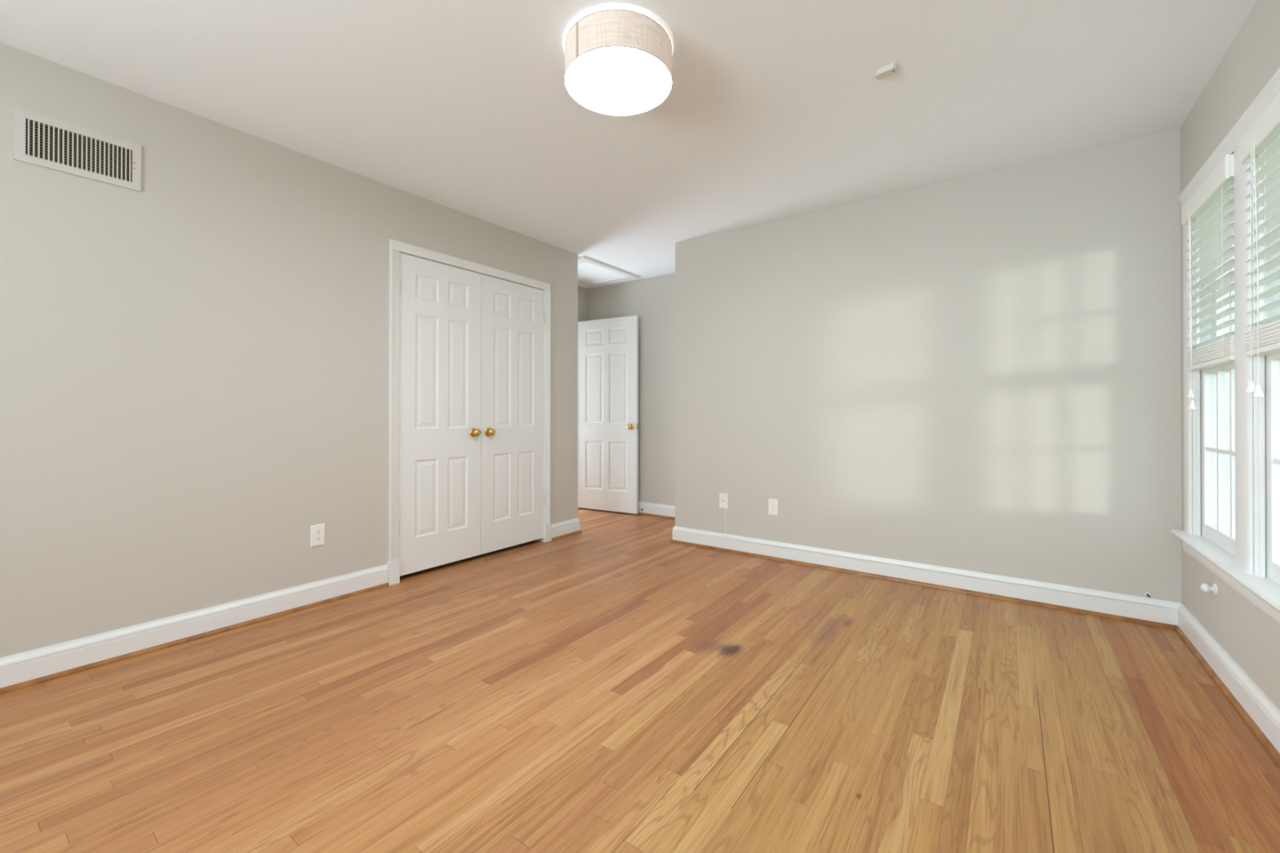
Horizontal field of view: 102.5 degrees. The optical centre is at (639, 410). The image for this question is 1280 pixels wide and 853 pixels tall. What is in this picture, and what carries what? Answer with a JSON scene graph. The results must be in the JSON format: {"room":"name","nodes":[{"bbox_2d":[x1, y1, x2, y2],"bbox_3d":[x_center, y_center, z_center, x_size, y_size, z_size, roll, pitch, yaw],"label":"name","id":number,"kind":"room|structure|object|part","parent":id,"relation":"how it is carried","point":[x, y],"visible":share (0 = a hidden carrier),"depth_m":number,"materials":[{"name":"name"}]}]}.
{"room":"empty bedroom","nodes":[
{"label":"empty bedroom","id":0,"kind":"room"},
{"bbox_2d":[0,42,577,657],"bbox_3d":[-2.592,-0.164,2.320,0.764,2.440,5.944,0,0,36],"label":"wall","id":1,"kind":"structure","parent":0,"point":[194,363],"depth_m":2.38,"materials":[{"name":"grey paint"}]},
{"bbox_2d":[13,106,141,191],"bbox_3d":[-2.278,-1.057,2.097,0.008,0.200,0.352,0,0,36],"label":"air vent","id":2,"kind":"object","parent":1,"relation":"in","point":[39,140],"visible":1,"depth_m":2.08,"materials":[{"name":"grey metal"}]},
{"bbox_2d":[0,564,387,688],"bbox_3d":[-2.772,0.988,1.397,0.016,0.127,4.243,0,0,36],"label":"baseboard","id":3,"kind":"structure","parent":1,"relation":"attached to","point":[25,666],"depth_m":2.31,"materials":[{"name":"white paint"}]},
{"bbox_2d":[0,582,389,694],"bbox_3d":[-2.760,1.043,1.388,0.014,0.018,4.243,0,0,36],"label":"trim","id":4,"kind":"structure","parent":1,"relation":"attached to","point":[64,673],"depth_m":2.30,"materials":[{"name":"brown wood"}]},
{"bbox_2d":[310,523,324,547],"bbox_3d":[-1.762,0.682,2.811,0.008,0.116,0.071,0,0,36],"label":"wall outlet","id":5,"kind":"object","parent":1,"relation":"attached to","point":[317,531],"visible":1,"depth_m":2.81,"materials":[{"name":"white plastic"}]},
{"bbox_2d":[315,536,321,542],"bbox_3d":[-1.760,0.702,2.810,0.002,0.024,0.033,0,0,36],"label":"receptacle","id":6,"kind":"object","parent":5,"relation":"attached to","point":[317,539],"depth_m":2.81,"materials":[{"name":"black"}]},
{"bbox_2d":[315,529,321,534],"bbox_3d":[-1.760,0.662,2.810,0.002,0.024,0.033,0,0,36],"label":"receptacle","id":7,"kind":"object","parent":5,"relation":"attached to","point":[317,531],"depth_m":2.81,"materials":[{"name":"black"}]},
{"bbox_2d":[398,252,481,576],"bbox_3d":[-1.311,0.023,3.423,0.092,2.010,0.618,0,0,36],"label":"door","id":8,"kind":"structure","parent":1,"relation":"in","point":[439,442],"depth_m":3.41,"materials":[{"name":"white paint"}]},
{"bbox_3d":[-1.149,0.153,3.610,0.047,0.055,0.055,0,0,36],"label":"knob","id":9,"kind":"part","parent":8,"relation":"part of","materials":[{"name":"gold metal"}]},
{"bbox_2d":[386,239,551,585],"bbox_3d":[-1.179,0.009,3.711,0.138,2.108,1.364,0,0,36],"label":"door frame","id":10,"kind":"structure","parent":1,"relation":"attached to","point":[396,246],"depth_m":3.18,"materials":[{"name":"white paint"}]},
{"bbox_2d":[480,274,545,554],"bbox_3d":[-0.949,0.025,3.927,0.092,2.010,0.618,0,0,36],"label":"door","id":11,"kind":"structure","parent":1,"relation":"in","point":[513,315],"depth_m":3.90,"materials":[{"name":"white paint"}]},
{"bbox_3d":[-1.075,0.153,3.713,0.047,0.055,0.055,0,0,36],"label":"knob","id":12,"kind":"part","parent":11,"relation":"part of","materials":[{"name":"gold metal"}]},
{"bbox_2d":[551,517,579,537],"bbox_3d":[-0.945,1.004,4.596,0.780,0.127,0.349,0,0,36],"label":"baseboard","id":13,"kind":"structure","parent":1,"relation":"attached to","point":[571,526],"depth_m":4.36,"materials":[{"name":"white paint"}]},
{"bbox_2d":[551,530,582,540],"bbox_3d":[-0.936,1.058,4.597,0.794,0.018,0.363,0,0,36],"label":"trim","id":14,"kind":"structure","parent":1,"relation":"attached to","point":[577,531],"depth_m":4.36,"materials":[{"name":"brown wood"}]},
{"bbox_2d":[577,286,587,508],"bbox_3d":[-1.546,-0.154,4.525,0.110,2.440,3.145,0,0,36],"label":"wall","id":15,"kind":"structure","parent":0,"point":[582,292],"depth_m":5.70,"materials":[{"name":"grey paint"}]},
{"bbox_2d":[577,320,578,508],"bbox_3d":[-0.944,0.042,5.363,0.114,2.057,0.761,0,0,36],"label":"door frame","id":16,"kind":"structure","parent":15,"relation":"attached to","point":[578,321],"depth_m":5.63,"materials":[{"name":"white paint"}]},
{"bbox_2d":[0,0,1257,288],"bbox_3d":[-1.300,-1.434,2.015,6.141,0.100,7.265,0,0,36],"label":"ceiling","id":17,"kind":"structure","parent":0,"point":[772,109],"depth_m":2.20,"materials":[{"name":"white paint"}]},
{"bbox_2d":[577,255,640,287],"bbox_3d":[-0.507,-1.361,5.086,0.648,0.018,0.864,0,0,36],"label":"attic hatch","id":18,"kind":"object","parent":17,"relation":"attached to","point":[592,273],"visible":0.66,"depth_m":5.12,"materials":[{"name":"white paint"}]},
{"bbox_3d":[-0.498,-1.367,5.064,0.461,0.005,0.599,0,0,36],"label":"panel","id":19,"kind":"part","parent":18,"relation":"part of","materials":[{"name":"white paint"}]},
{"bbox_2d":[562,3,674,115],"bbox_3d":[-0.081,-1.311,1.952,0.421,0.143,0.421,0,0,36],"label":"ceiling light","id":20,"kind":"object","parent":17,"relation":"attached to","point":[618,56],"visible":1,"depth_m":1.84,"materials":[{"name":"white fabric"}]},
{"bbox_3d":[-0.081,-1.304,1.952,0.404,0.126,0.404,0,0,36],"label":"lamp shade","id":21,"kind":"part","parent":20,"relation":"part of","materials":[{"name":"beige fabric"}]},
{"bbox_2d":[564,46,671,115],"bbox_3d":[-0.082,-1.241,1.951,0.402,0.004,0.402,0,0,36],"label":"diffuser","id":22,"kind":"object","parent":20,"relation":"attached to","point":[606,80],"depth_m":1.92,"materials":[{"name":"white"}]},
{"bbox_2d":[875,62,897,79],"bbox_3d":[0.995,-1.371,2.078,0.083,0.020,0.043,0,0,44],"label":"ceiling sensor","id":23,"kind":"object","parent":17,"relation":"attached to","point":[891,68],"visible":1,"depth_m":2.07,"materials":[{"name":"beige plastic"}]},
{"bbox_2d":[587,273,675,506],"bbox_3d":[-0.432,-0.147,5.734,3.209,2.440,0.120,0,0,36],"label":"wall","id":24,"kind":"structure","parent":0,"point":[652,300],"depth_m":5.25,"materials":[{"name":"grey paint"}]},
{"bbox_2d":[577,315,638,514],"bbox_3d":[-0.360,0.040,5.468,0.770,2.035,0.149,0,0,29],"label":"door","id":25,"kind":"structure","parent":24,"relation":"in","point":[607,467],"depth_m":5.44,"materials":[{"name":"white paint"}]},
{"bbox_3d":[-0.107,0.162,5.267,0.055,0.055,0.047,0,0,29],"label":"knob","id":26,"kind":"part","parent":25,"relation":"part of","materials":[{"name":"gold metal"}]},
{"bbox_2d":[636,512,675,519],"bbox_3d":[0.050,1.062,5.280,1.599,0.018,0.014,0,0,36],"label":"trim","id":27,"kind":"structure","parent":24,"relation":"attached to","point":[641,513],"depth_m":5.19,"materials":[{"name":"brown wood"}]},
{"bbox_2d":[0,507,1279,852],"bbox_3d":[-1.360,1.081,2.045,6.001,0.050,6.985,0,0,36],"label":"floor","id":28,"kind":"structure","parent":0,"point":[615,685],"depth_m":1.73,"materials":[{"name":"brown wood"}]},
{"bbox_2d":[675,128,1182,603],"bbox_3d":[1.744,-0.154,3.621,3.032,2.440,0.774,0,0,36],"label":"wall","id":29,"kind":"structure","parent":0,"point":[981,373],"depth_m":3.05,"materials":[{"name":"grey paint"}]},
{"bbox_2d":[719,493,728,509],"bbox_3d":[0.636,0.690,3.926,0.071,0.116,0.016,0,0,36],"label":"cable plate","id":30,"kind":"object","parent":29,"relation":"attached to","point":[723,498],"visible":1,"depth_m":3.93,"materials":[{"name":"white plastic"}]},
{"bbox_2d":[724,508,1175,608],"bbox_3d":[1.627,0.855,3.210,2.415,0.220,0.021,0,0,36],"label":"cable","id":31,"kind":"object","parent":30,"relation":"attached to","point":[725,508],"visible":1,"depth_m":3.00,"materials":[{"name":"white plastic"}]},
{"bbox_2d":[768,498,777,515],"bbox_3d":[0.958,0.695,3.700,0.071,0.116,0.008,0,0,36],"label":"wall outlet","id":32,"kind":"object","parent":29,"relation":"attached to","point":[772,504],"visible":1,"depth_m":3.70,"materials":[{"name":"white plastic"}]},
{"bbox_2d":[638,501,1180,625],"bbox_3d":[1.020,1.004,4.125,4.521,0.127,0.790,0,0,36],"label":"baseboard","id":33,"kind":"structure","parent":29,"relation":"attached to","point":[1088,602],"depth_m":3.07,"materials":[{"name":"white paint"}]},
{"bbox_2d":[1144,592,1150,597],"bbox_3d":[2.531,0.920,2.561,0.021,0.021,0.021,0,0,36],"label":"stub","id":34,"kind":"object","parent":33,"relation":"on","point":[1147,594],"visible":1,"depth_m":2.56,"materials":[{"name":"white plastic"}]},
{"bbox_2d":[670,539,1177,630],"bbox_3d":[1.650,1.057,3.646,2.906,0.018,0.774,0,0,36],"label":"trim","id":35,"kind":"structure","parent":29,"relation":"attached to","point":[884,577],"depth_m":3.03,"materials":[{"name":"brown wood"}]},
{"bbox_2d":[1180,0,1279,711],"bbox_3d":[0.893,-0.170,-0.043,0.140,2.440,6.171,0,0,36],"label":"wall","id":36,"kind":"structure","parent":0,"point":[1249,637],"depth_m":1.92,"materials":[{"name":"grey paint"}]},
{"bbox_2d":[1200,583,1217,595],"bbox_3d":[2.321,0.726,2.097,0.042,0.048,0.048,0,0,36],"label":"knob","id":37,"kind":"object","parent":36,"relation":"attached to","point":[1205,588],"visible":1,"depth_m":2.09,"materials":[{"name":"white paint"}]},
{"bbox_3d":[2.317,0.726,2.099,0.034,0.037,0.037,0,0,36],"label":"knob","id":38,"kind":"part","parent":37,"relation":"part of","materials":[{"name":"white paint"}]},
{"bbox_2d":[1170,528,1279,612],"bbox_3d":[2.133,0.574,1.819,0.082,0.022,1.536,0,0,36],"label":"window sill","id":39,"kind":"structure","parent":36,"relation":"attached to","point":[1264,588],"depth_m":1.84,"materials":[{"name":"white paint"}]},
{"bbox_2d":[1174,626,1279,767],"bbox_3d":[0.812,1.041,-0.001,0.014,0.018,6.155,0,0,36],"label":"trim","id":40,"kind":"structure","parent":36,"relation":"attached to","point":[1245,716],"depth_m":1.85,"materials":[{"name":"brown wood"}]},
{"bbox_2d":[1177,67,1279,574],"bbox_3d":[2.201,-0.215,1.775,0.195,1.608,1.510,0,0,36],"label":"window","id":41,"kind":"structure","parent":36,"relation":"in","point":[1213,418],"depth_m":2.14,"materials":[{"name":"white paint"}]},
{"bbox_2d":[1181,153,1235,408],"bbox_3d":[2.350,-0.477,2.119,0.082,0.937,0.588,0,0,36],"label":"window blind","id":42,"kind":"object","parent":41,"relation":"attached to","point":[1212,203],"visible":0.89,"depth_m":2.10,"materials":[{"name":"white plastic"}]},
{"bbox_3d":[2.409,-0.489,2.251,0.002,0.780,0.022,0,0,39],"label":"pull cord","id":43,"kind":"part","parent":42,"relation":"part of","materials":[{"name":"white fabric"}]},
{"bbox_3d":[2.403,-0.464,2.242,0.002,0.830,0.034,0,0,38],"label":"pull cord","id":44,"kind":"part","parent":42,"relation":"part of","materials":[{"name":"white fabric"}]},
{"bbox_3d":[2.483,-0.549,2.281,0.054,0.689,0.002,0,0,36],"label":"ladder cord","id":45,"kind":"part","parent":42,"relation":"part of","materials":[{"name":"white fabric"}]},
{"bbox_3d":[2.361,-0.581,2.111,0.050,0.585,0.580,0,0,36],"label":"slat panel","id":46,"kind":"part","parent":42,"relation":"part of","materials":[{"name":"white plastic"}]},
{"bbox_3d":[2.361,-0.195,2.110,0.051,0.020,0.580,0,0,36],"label":"rail","id":47,"kind":"part","parent":42,"relation":"part of","materials":[{"name":"white plastic"}]},
{"bbox_3d":[2.239,-0.551,1.942,0.054,0.689,0.002,0,0,36],"label":"ladder cord","id":48,"kind":"part","parent":42,"relation":"part of","materials":[{"name":"white fabric"}]},
{"bbox_3d":[2.390,0.181,2.087,0.034,0.766,0.572,0,0,36],"label":"sash","id":49,"kind":"part","parent":41,"relation":"part of","materials":[{"name":"white paint"}]},
{"bbox_3d":[2.422,-0.553,2.068,0.034,0.771,0.572,0,0,36],"label":"sash","id":50,"kind":"part","parent":41,"relation":"part of","materials":[{"name":"white paint"}]},
{"bbox_2d":[1238,92,1279,396],"bbox_3d":[1.926,-0.497,1.530,0.082,0.903,0.596,0,0,36],"label":"window blind","id":51,"kind":"object","parent":41,"relation":"attached to","point":[1263,136],"visible":1,"depth_m":1.66,"materials":[{"name":"white plastic"}]},
{"bbox_3d":[2.000,-0.492,1.681,0.002,0.780,0.013,0,0,30],"label":"pull cord","id":52,"kind":"part","parent":51,"relation":"part of","materials":[{"name":"white fabric"}]},
{"bbox_3d":[1.977,-0.484,1.649,0.002,0.796,0.034,0,0,38],"label":"pull cord","id":53,"kind":"part","parent":51,"relation":"part of","materials":[{"name":"white fabric"}]},
{"bbox_3d":[1.938,-0.584,1.522,0.050,0.585,0.588,0,0,36],"label":"slat panel","id":54,"kind":"part","parent":51,"relation":"part of","materials":[{"name":"white plastic"}]},
{"bbox_3d":[1.937,-0.198,1.520,0.051,0.020,0.588,0,0,36],"label":"rail","id":55,"kind":"part","parent":51,"relation":"part of","materials":[{"name":"white plastic"}]},
{"bbox_3d":[2.061,-0.552,1.694,0.054,0.689,0.002,0,0,36],"label":"ladder cord","id":56,"kind":"part","parent":51,"relation":"part of","materials":[{"name":"white plastic"}]},
{"bbox_2d":[1177,603,1279,753],"bbox_3d":[0.829,0.987,-0.003,0.016,0.127,6.171,0,0,36],"label":"baseboard","id":57,"kind":"structure","parent":36,"relation":"attached to","point":[1259,707],"depth_m":1.87,"materials":[{"name":"white paint"}]},
{"bbox_2d":[1182,541,1279,625],"bbox_3d":[2.130,0.623,1.822,0.030,0.076,1.494,0,0,36],"label":"window trim","id":58,"kind":"structure","parent":36,"relation":"attached to","point":[1255,600],"depth_m":1.85,"materials":[{"name":"white paint"}]},
{"bbox_2d":[1252,153,1279,585],"bbox_3d":[2.002,-0.183,1.474,0.168,1.542,0.608,0,0,36],"label":"window","id":59,"kind":"structure","parent":36,"relation":"in","point":[1266,409],"depth_m":1.74,"materials":[{"name":"white paint"}]},
{"bbox_3d":[1.967,0.178,1.497,0.034,0.766,0.580,0,0,36],"label":"sash","id":60,"kind":"part","parent":59,"relation":"part of","materials":[{"name":"white paint"}]}
]}

